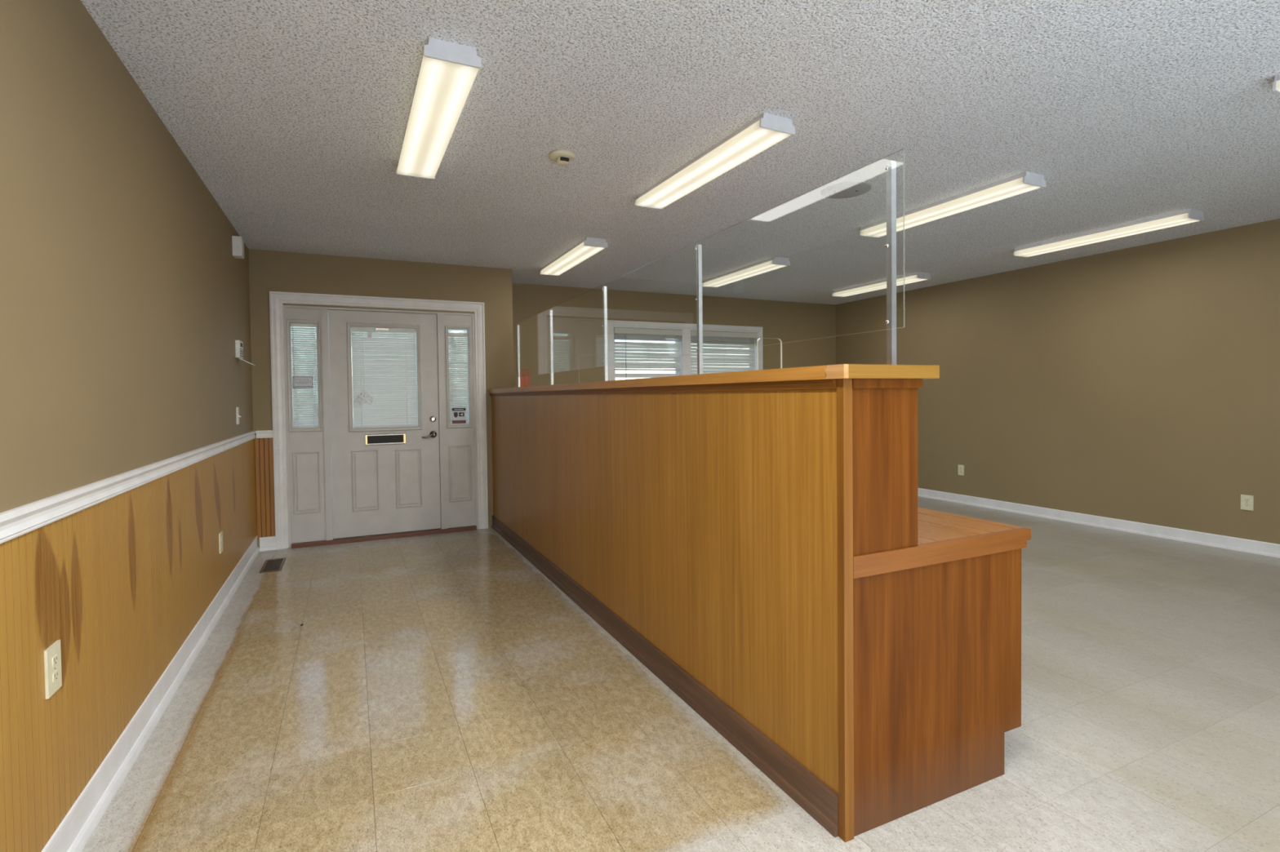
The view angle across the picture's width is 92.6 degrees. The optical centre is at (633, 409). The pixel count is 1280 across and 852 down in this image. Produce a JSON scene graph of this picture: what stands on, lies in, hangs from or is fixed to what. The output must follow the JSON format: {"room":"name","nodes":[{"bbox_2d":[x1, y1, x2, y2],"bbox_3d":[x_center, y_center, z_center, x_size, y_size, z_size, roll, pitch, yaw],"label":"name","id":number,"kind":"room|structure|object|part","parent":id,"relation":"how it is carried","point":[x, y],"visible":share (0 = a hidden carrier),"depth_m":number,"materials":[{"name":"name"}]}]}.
{"room":"office reception area","nodes":[
{"label":"office reception area","id":0,"kind":"room"},
{"bbox_2d":[0,0,253,512],"bbox_3d":[-1.599,-0.011,1.551,0.120,2.526,7.800,-1,1,-25],"label":"wall","id":1,"kind":"structure","parent":0,"point":[125,295],"depth_m":1.99,"materials":[{"name":"beige paint"}]},
{"bbox_2d":[44,640,62,699],"bbox_3d":[-1.536,0.686,1.621,0.009,0.126,0.080,-1,1,-25],"label":"wall outlet","id":2,"kind":"object","parent":1,"relation":"attached to","point":[52,655],"visible":1,"depth_m":1.61,"materials":[{"name":"beige plastic"}]},
{"bbox_2d":[52,654,57,666],"bbox_3d":[-1.533,0.665,1.622,0.002,0.025,0.029,-1,1,-25],"label":"receptacle","id":3,"kind":"object","parent":2,"relation":"attached to","point":[55,657],"depth_m":1.62,"materials":[{"name":"beige plastic"}]},
{"bbox_2d":[52,669,58,683],"bbox_3d":[-1.532,0.707,1.623,0.002,0.025,0.029,-1,1,-25],"label":"receptacle","id":4,"kind":"object","parent":2,"relation":"attached to","point":[55,672],"depth_m":1.62,"materials":[{"name":"beige plastic"}]},
{"bbox_2d":[0,431,255,543],"bbox_3d":[-1.532,0.268,1.587,0.022,0.064,7.800,-1,1,-25],"label":"trim","id":5,"kind":"structure","parent":1,"relation":"attached to","point":[20,521],"depth_m":1.89,"materials":[{"name":"white paint"}]},
{"bbox_2d":[0,439,257,851],"bbox_3d":[-1.532,0.722,1.595,0.008,0.855,7.800,-1,1,-25],"label":"wainscoting","id":6,"kind":"structure","parent":1,"relation":"attached to","point":[122,581],"depth_m":1.90,"materials":[{"name":"brown wood"}]},
{"bbox_2d":[40,535,259,851],"bbox_3d":[-1.519,1.183,1.609,0.026,0.134,7.800,-1,1,-25],"label":"baseboard","id":7,"kind":"structure","parent":1,"relation":"attached to","point":[76,828],"depth_m":2.21,"materials":[{"name":"white paint"}]},
{"bbox_2d":[218,531,222,553],"bbox_3d":[-2.503,0.805,3.718,0.009,0.120,0.080,-1,1,-25],"label":"wall outlet","id":8,"kind":"object","parent":1,"relation":"attached to","point":[220,535],"visible":1,"depth_m":3.70,"materials":[{"name":"beige plastic"}]},
{"bbox_2d":[231,235,244,258],"bbox_3d":[-2.859,-1.174,4.430,0.060,0.139,0.102,-1,1,-25],"label":"fire alarm","id":9,"kind":"object","parent":1,"relation":"attached to","point":[237,242],"visible":1,"depth_m":4.39,"materials":[{"name":"white plastic"}]},
{"bbox_2d":[235,407,240,424],"bbox_3d":[-2.846,0.043,4.419,0.024,0.124,0.080,-1,1,-25],"label":"light switch","id":10,"kind":"object","parent":1,"relation":"attached to","point":[237,415],"visible":1,"depth_m":4.40,"materials":[{"name":"white plastic"}]},
{"bbox_3d":[-2.854,0.043,4.415,0.006,0.124,0.080,-1,1,-25],"label":"plate","id":11,"kind":"part","parent":10,"relation":"part of","materials":[{"name":"white plastic"}]},
{"bbox_2d":[235,340,255,365],"bbox_3d":[-2.849,-0.415,4.497,0.104,0.176,0.163,-1,1,-25],"label":"alarm keypad","id":12,"kind":"object","parent":1,"relation":"attached to","point":[238,344],"visible":1,"depth_m":4.42,"materials":[{"name":"white plastic"}]},
{"bbox_2d":[248,248,513,548],"bbox_3d":[-2.389,-0.100,5.883,2.331,2.526,0.726,-1,1,-25],"label":"wall","id":13,"kind":"structure","parent":0,"point":[268,270],"depth_m":5.51,"materials":[{"name":"beige paint"}]},
{"bbox_2d":[255,430,272,438],"bbox_3d":[-3.101,0.206,5.146,0.122,0.064,0.022,-1,1,-25],"label":"trim","id":14,"kind":"structure","parent":13,"relation":"attached to","point":[260,433],"depth_m":5.14,"materials":[{"name":"white paint"}]},
{"bbox_2d":[254,437,275,539],"bbox_3d":[-3.104,0.660,5.159,0.136,0.855,0.008,-1,1,-25],"label":"wainscoting","id":15,"kind":"structure","parent":13,"relation":"attached to","point":[264,447],"depth_m":5.16,"materials":[{"name":"brown wood"}]},
{"bbox_2d":[259,536,275,551],"bbox_3d":[-3.087,1.131,5.166,0.118,0.114,0.026,-1,1,-25],"label":"baseboard","id":16,"kind":"structure","parent":13,"relation":"attached to","point":[266,544],"depth_m":5.16,"materials":[{"name":"white paint"}]},
{"bbox_2d":[290,323,318,428],"bbox_3d":[-2.840,-0.291,5.288,0.191,0.900,0.033,-1,1,-25],"label":"mini blind","id":17,"kind":"object","parent":13,"relation":"attached to","point":[299,424],"visible":1,"depth_m":5.29,"materials":[{"name":"white plastic"}]},
{"bbox_3d":[-2.890,-0.284,5.254,0.002,0.870,0.002,-1,1,-25],"label":"ladder cord","id":18,"kind":"part","parent":17,"relation":"part of","materials":[{"name":"white fabric"}]},
{"bbox_3d":[-2.847,-0.728,5.281,0.191,0.026,0.026,-1,1,-25],"label":"head rail","id":19,"kind":"part","parent":17,"relation":"part of","materials":[{"name":"white"}]},
{"bbox_3d":[-2.837,0.151,5.302,0.191,0.016,0.020,-1,1,-25],"label":"rail","id":20,"kind":"part","parent":17,"relation":"part of","materials":[{"name":"white"}]},
{"bbox_3d":[-2.777,-0.287,5.307,0.002,0.870,0.002,-1,1,-25],"label":"ladder cord","id":21,"kind":"part","parent":17,"relation":"part of","materials":[{"name":"white fabric"}]},
{"bbox_2d":[269,291,488,549],"bbox_3d":[-2.252,0.077,5.580,1.788,2.182,0.183,-1,1,-25],"label":"door","id":22,"kind":"structure","parent":13,"relation":"in","point":[336,482],"depth_m":5.51,"materials":[{"name":"white paint"}]},
{"bbox_2d":[292,376,312,388],"bbox_3d":[-2.847,-0.235,5.269,0.153,0.099,0.001,-1,1,-25],"label":"sticker","id":23,"kind":"object","parent":22,"relation":"attached to","point":[300,382],"visible":1,"depth_m":5.27,"materials":[{"name":"white paper"}]},
{"bbox_3d":[-2.838,-0.292,5.284,0.260,0.966,0.045,-1,1,-25],"label":"lite frame","id":24,"kind":"part","parent":22,"relation":"part of","materials":[{"name":"white paint"}]},
{"bbox_3d":[-2.839,0.136,5.317,0.264,2.019,0.062,-1,1,-25],"label":"sidelight panel","id":25,"kind":"part","parent":22,"relation":"part of","materials":[{"name":"white paint"}]},
{"bbox_3d":[-2.826,0.631,5.296,0.212,0.537,0.021,-1,1,-25],"label":"raised panel","id":26,"kind":"part","parent":22,"relation":"part of","materials":[{"name":"white paint"}]},
{"bbox_3d":[-2.404,0.633,5.492,0.225,0.549,0.021,-1,1,-25],"label":"raised panel","id":27,"kind":"part","parent":22,"relation":"part of","materials":[{"name":"white paint"}]},
{"bbox_3d":[-2.253,-0.292,5.555,0.616,0.971,0.045,-1,1,-25],"label":"lite frame","id":28,"kind":"part","parent":22,"relation":"part of","materials":[{"name":"white paint"}]},
{"bbox_3d":[-2.071,0.630,5.646,0.227,0.543,0.021,-1,1,-25],"label":"raised panel","id":29,"kind":"part","parent":22,"relation":"part of","materials":[{"name":"white paint"}]},
{"bbox_3d":[-1.896,0.232,5.684,0.140,0.066,0.067,-1,1,-25],"label":"lever handle","id":30,"kind":"part","parent":22,"relation":"part of","materials":[{"name":"silver metal"}]},
{"bbox_3d":[-1.664,-0.308,5.828,0.238,0.964,0.045,-1,1,-25],"label":"lite frame","id":31,"kind":"part","parent":22,"relation":"part of","materials":[{"name":"white paint"}]},
{"bbox_2d":[452,408,466,423],"bbox_3d":[-1.659,0.058,5.824,0.127,0.148,0.002,-1,1,-25],"label":"sticker","id":32,"kind":"object","parent":22,"relation":"attached to","point":[459,416],"visible":1,"depth_m":5.82,"materials":[{"name":"white paper"}]},
{"bbox_3d":[-1.668,0.110,5.859,0.265,2.019,0.062,-1,1,-25],"label":"sidelight panel","id":33,"kind":"part","parent":22,"relation":"part of","materials":[{"name":"white paint"}]},
{"bbox_3d":[-1.650,0.609,5.841,0.213,0.537,0.021,-1,1,-25],"label":"raised panel","id":34,"kind":"part","parent":22,"relation":"part of","materials":[{"name":"white paint"}]},
{"bbox_2d":[351,326,417,427],"bbox_3d":[-2.255,-0.292,5.560,0.545,0.900,0.030,-1,1,-25],"label":"mini blind","id":35,"kind":"object","parent":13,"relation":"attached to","point":[397,379],"depth_m":5.56,"materials":[{"name":"white plastic"}]},
{"bbox_3d":[-2.432,-0.283,5.467,0.002,0.870,0.002,-1,1,-25],"label":"ladder cord","id":36,"kind":"part","parent":35,"relation":"part of","materials":[{"name":"white fabric"}]},
{"bbox_2d":[354,337,373,405],"bbox_3d":[-2.409,-0.374,5.458,0.159,0.668,0.019,-1,1,-25],"label":"bundle","id":37,"kind":"object","parent":35,"relation":"hanging from","point":[363,397],"visible":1,"depth_m":5.46,"materials":[{"name":"white plastic"}]},
{"bbox_2d":[367,332,371,337],"bbox_3d":[-2.363,-0.670,5.483,0.035,0.053,0.001,-1,1,-25],"label":"sticker","id":38,"kind":"object","parent":35,"relation":"attached to","point":[369,334],"visible":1,"depth_m":5.48,"materials":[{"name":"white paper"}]},
{"bbox_3d":[-2.269,-0.727,5.533,0.110,0.016,0.006,-1,1,-25],"label":"blind bracket","id":39,"kind":"part","parent":35,"relation":"part of","materials":[{"name":"white plastic"}]},
{"bbox_3d":[-2.261,-0.729,5.552,0.545,0.026,0.026,-1,1,-25],"label":"head rail","id":40,"kind":"part","parent":35,"relation":"part of","materials":[{"name":"white metal"}]},
{"bbox_3d":[-2.251,0.150,5.573,0.545,0.016,0.020,-1,1,-25],"label":"rail","id":41,"kind":"part","parent":35,"relation":"part of","materials":[{"name":"white"}]},
{"bbox_3d":[-2.087,-0.290,5.627,0.002,0.870,0.002,-1,1,-25],"label":"ladder cord","id":42,"kind":"part","parent":35,"relation":"part of","materials":[{"name":"white fabric"}]},
{"bbox_2d":[448,333,468,425],"bbox_3d":[-1.667,-0.294,5.835,0.175,0.873,0.026,-1,1,-25],"label":"mini blind","id":43,"kind":"object","parent":13,"relation":"attached to","point":[452,391],"visible":1,"depth_m":5.83,"materials":[{"name":"white plastic"}]},
{"bbox_3d":[-1.715,-0.287,5.799,0.002,0.843,0.002,-1,1,-25],"label":"ladder cord","id":44,"kind":"part","parent":43,"relation":"part of","materials":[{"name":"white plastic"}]},
{"bbox_3d":[-1.672,-0.717,5.825,0.175,0.026,0.026,-1,1,-25],"label":"head rail","id":45,"kind":"part","parent":43,"relation":"part of","materials":[{"name":"white"}]},
{"bbox_3d":[-1.662,0.135,5.846,0.175,0.016,0.020,-1,1,-25],"label":"rail","id":46,"kind":"part","parent":43,"relation":"part of","materials":[{"name":"white"}]},
{"bbox_2d":[511,283,835,387],"bbox_3d":[0.678,-0.180,7.769,5.062,2.526,0.120,-1,1,-25],"label":"wall","id":47,"kind":"structure","parent":0,"point":[577,322],"depth_m":7.29,"materials":[{"name":"beige paint"}]},
{"bbox_2d":[607,320,763,381],"bbox_3d":[0.689,-0.439,7.759,2.235,1.283,0.140,-1,1,-25],"label":"window","id":48,"kind":"structure","parent":47,"relation":"in","point":[685,349],"depth_m":7.66,"materials":[{"name":"white paint"}]},
{"bbox_3d":[0.154,-0.431,7.558,0.925,1.120,0.035,-1,1,-25],"label":"sash","id":49,"kind":"part","parent":48,"relation":"part of","materials":[{"name":"white paint"}]},
{"bbox_2d":[613,327,682,379],"bbox_3d":[0.184,-0.634,7.482,0.919,0.698,0.083,-1,1,-25],"label":"window blind","id":50,"kind":"object","parent":48,"relation":"attached to","point":[624,352],"visible":0.97,"depth_m":7.47,"materials":[{"name":"white plastic"}]},
{"bbox_3d":[0.180,-0.489,7.498,0.895,0.018,0.045,-1,1,-25],"label":"rail","id":51,"kind":"part","parent":50,"relation":"part of","materials":[{"name":"white plastic"}]},
{"bbox_2d":[690,330,757,374],"bbox_3d":[1.178,-0.491,7.950,1.009,1.028,0.073,-1,1,-25],"label":"window blind","id":52,"kind":"object","parent":48,"relation":"attached to","point":[733,340],"visible":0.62,"depth_m":7.95,"materials":[{"name":"white plastic"}]},
{"bbox_2d":[80,0,1279,305],"bbox_3d":[1.477,-1.403,3.353,7.273,0.100,8.766,-1,1,-25],"label":"ceiling","id":53,"kind":"structure","parent":0,"point":[293,115],"depth_m":2.82,"materials":[{"name":"white paint"}]},
{"bbox_2d":[395,37,481,179],"bbox_3d":[-0.906,-1.276,2.734,0.199,0.066,1.250,-1,1,-25],"label":"ceiling light","id":54,"kind":"object","parent":53,"relation":"attached to","point":[448,72],"visible":1,"depth_m":2.48,"materials":[{"name":"white plastic"}]},
{"bbox_2d":[548,149,575,165],"bbox_3d":[-0.371,-1.300,3.187,0.140,0.053,0.140,-1,1,-25],"label":"smoke detector","id":55,"kind":"object","parent":53,"relation":"attached to","point":[562,157],"visible":1,"depth_m":3.15,"materials":[{"name":"beige plastic"}]},
{"bbox_2d":[539,237,607,275],"bbox_3d":[-0.559,-1.342,5.440,0.199,0.066,1.250,-1,1,-25],"label":"ceiling light","id":56,"kind":"object","parent":53,"relation":"attached to","point":[587,247],"visible":1,"depth_m":5.26,"materials":[{"name":"white plastic"}]},
{"bbox_2d":[634,112,795,209],"bbox_3d":[0.376,-1.305,3.328,0.199,0.066,1.250,-1,1,-27],"label":"ceiling light","id":57,"kind":"object","parent":53,"relation":"attached to","point":[765,131],"visible":1,"depth_m":3.12,"materials":[{"name":"white plastic"}]},
{"bbox_2d":[702,257,790,288],"bbox_3d":[1.104,-1.379,6.210,0.199,0.066,1.250,-1,1,-25],"label":"ceiling light","id":58,"kind":"object","parent":53,"relation":"attached to","point":[774,263],"visible":0.94,"depth_m":6.05,"materials":[{"name":"white plastic"}]},
{"bbox_2d":[820,182,871,198],"bbox_3d":[1.316,-1.356,3.794,0.300,0.009,0.300,-1,1,-25],"label":"cover plate","id":59,"kind":"object","parent":53,"relation":"attached to","point":[847,189],"visible":1,"depth_m":3.78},
{"bbox_2d":[831,279,886,297],"bbox_3d":[2.624,-1.416,7.012,0.439,0.066,1.070,-1,1,-25],"label":"ceiling light","id":60,"kind":"object","parent":53,"relation":"attached to","point":[882,284],"depth_m":7.16,"materials":[{"name":"white plastic"}]},
{"bbox_2d":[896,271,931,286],"bbox_3d":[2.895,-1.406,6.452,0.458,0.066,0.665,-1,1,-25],"label":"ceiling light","id":61,"kind":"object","parent":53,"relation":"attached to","point":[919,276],"depth_m":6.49,"materials":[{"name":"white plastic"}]},
{"bbox_2d":[859,171,1045,238],"bbox_3d":[2.064,-1.343,4.109,0.199,0.066,1.250,-1,1,-25],"label":"ceiling light","id":62,"kind":"object","parent":53,"relation":"attached to","point":[1024,182],"visible":1,"depth_m":3.90,"materials":[{"name":"white plastic"}]},
{"bbox_2d":[1013,208,1204,257],"bbox_3d":[3.697,-1.380,4.865,0.199,0.066,1.250,-1,1,-25],"label":"ceiling light","id":63,"kind":"object","parent":53,"relation":"attached to","point":[1189,215],"visible":1,"depth_m":4.72,"materials":[{"name":"white plastic"}]},
{"bbox_2d":[1272,74,1279,94],"bbox_3d":[2.919,-1.304,1.931,0.199,0.066,1.250,-1,1,-25],"label":"ceiling light","id":64,"kind":"object","parent":53,"relation":"attached to","point":[1276,84],"visible":1,"depth_m":2.45,"materials":[{"name":"white plastic"}]},
{"bbox_2d":[81,496,1279,851],"bbox_3d":[1.508,1.222,3.413,7.273,0.100,8.766,-1,1,-25],"label":"floor","id":65,"kind":"structure","parent":0,"point":[435,692],"depth_m":2.33,"materials":[{"name":"tile"}]},
{"bbox_2d":[259,557,286,573],"bbox_3d":[-2.762,1.192,4.695,0.140,0.004,0.400,-1,1,-25],"label":"floor vent","id":66,"kind":"object","parent":65,"relation":"in","point":[270,565],"visible":1,"depth_m":4.69,"materials":[{"name":"brown metal"}]},
{"bbox_2d":[488,364,1031,842],"bbox_3d":[-0.026,0.504,3.993,0.842,1.347,4.704,-1,1,-25],"label":"reception desk","id":67,"kind":"object","parent":65,"relation":"on","point":[760,542],"depth_m":2.00,"materials":[{"name":"brown wood"}]},
{"bbox_2d":[520,369,529,386],"bbox_3d":[-1.062,-0.294,5.927,0.096,0.185,0.103,-1,1,-25],"label":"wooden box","id":68,"kind":"object","parent":67,"relation":"on","point":[524,381],"visible":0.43,"depth_m":5.88,"materials":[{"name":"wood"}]},
{"bbox_3d":[-0.384,0.531,3.855,0.024,1.308,4.655,-1,1,-25],"label":"panel","id":69,"kind":"part","parent":67,"relation":"part of","materials":[{"name":"brown wood"}]},
{"bbox_3d":[-0.396,1.125,3.860,0.018,0.117,4.655,-1,1,-25],"label":"board","id":70,"kind":"part","parent":67,"relation":"part of","materials":[{"name":"brown wood"}]},
{"bbox_2d":[515,148,905,386],"bbox_3d":[-0.156,-0.475,3.816,0.038,0.620,4.510,-1,1,-25],"label":"frame","id":71,"kind":"object","parent":67,"relation":"on","point":[891,168],"visible":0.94,"depth_m":1.83,"materials":[{"name":"metal"}]},
{"bbox_3d":[-1.094,-0.504,5.853,0.027,0.608,0.025,-1,1,-25],"label":"post","id":72,"kind":"part","parent":71,"relation":"part of","materials":[{"name":"metal"}]},
{"bbox_3d":[-0.891,-0.556,5.371,0.005,0.512,1.067,-1,1,-25],"label":"pane","id":73,"kind":"part","parent":71,"relation":"part of","materials":[{"name":"clear glass"}]},
{"bbox_3d":[-0.652,-0.488,4.898,0.027,0.610,0.025,-1,1,-25],"label":"post","id":74,"kind":"part","parent":71,"relation":"part of","materials":[{"name":"metal"}]},
{"bbox_3d":[-0.427,-0.539,4.371,0.005,0.512,1.137,-1,1,-25],"label":"pane","id":75,"kind":"part","parent":71,"relation":"part of","materials":[{"name":"clear glass"}]},
{"bbox_3d":[-0.173,-0.471,3.866,0.027,0.610,0.025,-1,1,-25],"label":"post","id":76,"kind":"part","parent":71,"relation":"part of","materials":[{"name":"metal"}]},
{"bbox_3d":[0.053,-0.521,3.335,0.005,0.512,1.144,-1,1,-25],"label":"pane","id":77,"kind":"part","parent":71,"relation":"part of","materials":[{"name":"clear glass"}]},
{"bbox_3d":[0.308,-0.453,2.827,0.027,0.610,0.025,-1,1,-25],"label":"post","id":78,"kind":"part","parent":71,"relation":"part of","materials":[{"name":"metal"}]},
{"bbox_3d":[0.537,-0.503,2.290,0.005,0.512,1.159,-1,1,-25],"label":"pane","id":79,"kind":"part","parent":71,"relation":"part of","materials":[{"name":"clear glass"}]},
{"bbox_3d":[0.771,-0.433,1.827,0.027,0.604,0.025,-1,1,-25],"label":"post","id":80,"kind":"part","parent":71,"relation":"part of","materials":[{"name":"metal"}]},
{"bbox_2d":[756,337,782,370],"bbox_3d":[0.549,-0.215,2.466,0.118,0.144,0.009,-1,1,-25],"label":"divider","id":81,"kind":"object","parent":67,"relation":"on","point":[760,338],"visible":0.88,"depth_m":2.46,"materials":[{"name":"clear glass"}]},
{"bbox_3d":[0.600,0.567,1.730,0.033,1.308,0.026,-1,1,-25],"label":"corner post","id":82,"kind":"part","parent":67,"relation":"part of","materials":[{"name":"brown wood"}]},
{"bbox_3d":[0.729,0.162,1.785,0.264,0.502,0.018,-1,1,-25],"label":"panel","id":83,"kind":"part","parent":67,"relation":"part of","materials":[{"name":"brown wood"}]},
{"bbox_3d":[0.957,0.841,1.903,0.750,0.743,0.018,-1,1,-25],"label":"panel","id":84,"kind":"part","parent":67,"relation":"part of","materials":[{"name":"brown wood"}]},
{"bbox_2d":[835,218,1279,544],"bbox_3d":[4.737,-0.163,4.886,0.120,2.526,8.526,-1,1,-25],"label":"wall","id":85,"kind":"structure","parent":0,"point":[1140,384],"depth_m":5.57,"materials":[{"name":"beige paint"}]},
{"bbox_2d":[958,464,964,475],"bbox_3d":[3.725,0.687,6.957,0.009,0.117,0.072,-1,1,-25],"label":"wall outlet","id":86,"kind":"object","parent":85,"relation":"attached to","point":[961,468],"visible":1,"depth_m":6.95,"materials":[{"name":"beige plastic"}]},
{"bbox_2d":[917,488,1279,558],"bbox_3d":[4.687,1.052,4.883,0.024,0.098,8.526,-1,1,-25],"label":"baseboard","id":87,"kind":"structure","parent":85,"relation":"attached to","point":[1255,547],"depth_m":5.52,"materials":[{"name":"white paint"}]},
{"bbox_2d":[1240,494,1253,511],"bbox_3d":[4.753,0.719,4.739,0.009,0.115,0.074,-1,1,-25],"label":"wall outlet","id":88,"kind":"object","parent":85,"relation":"attached to","point":[1246,501],"visible":1,"depth_m":4.74,"materials":[{"name":"beige plastic"}]},
{"label":"outside","id":89,"kind":"structure","parent":0,"visible":0},
{"bbox_3d":[0.318,1.268,9.517,90.000,0.200,85.000,-1,1,-25],"label":"ground","id":90,"kind":"structure","parent":89,"visible":0},
{"bbox_2d":[290,326,467,426],"bbox_3d":[-9.986,-1.081,17.959,12.779,4.362,2.074,-1,1,-25],"label":"hedge","id":91,"kind":"object","parent":90,"relation":"on","point":[449,331],"visible":0.02,"depth_m":17.91,"materials":[{"name":"green plant"}]}
]}

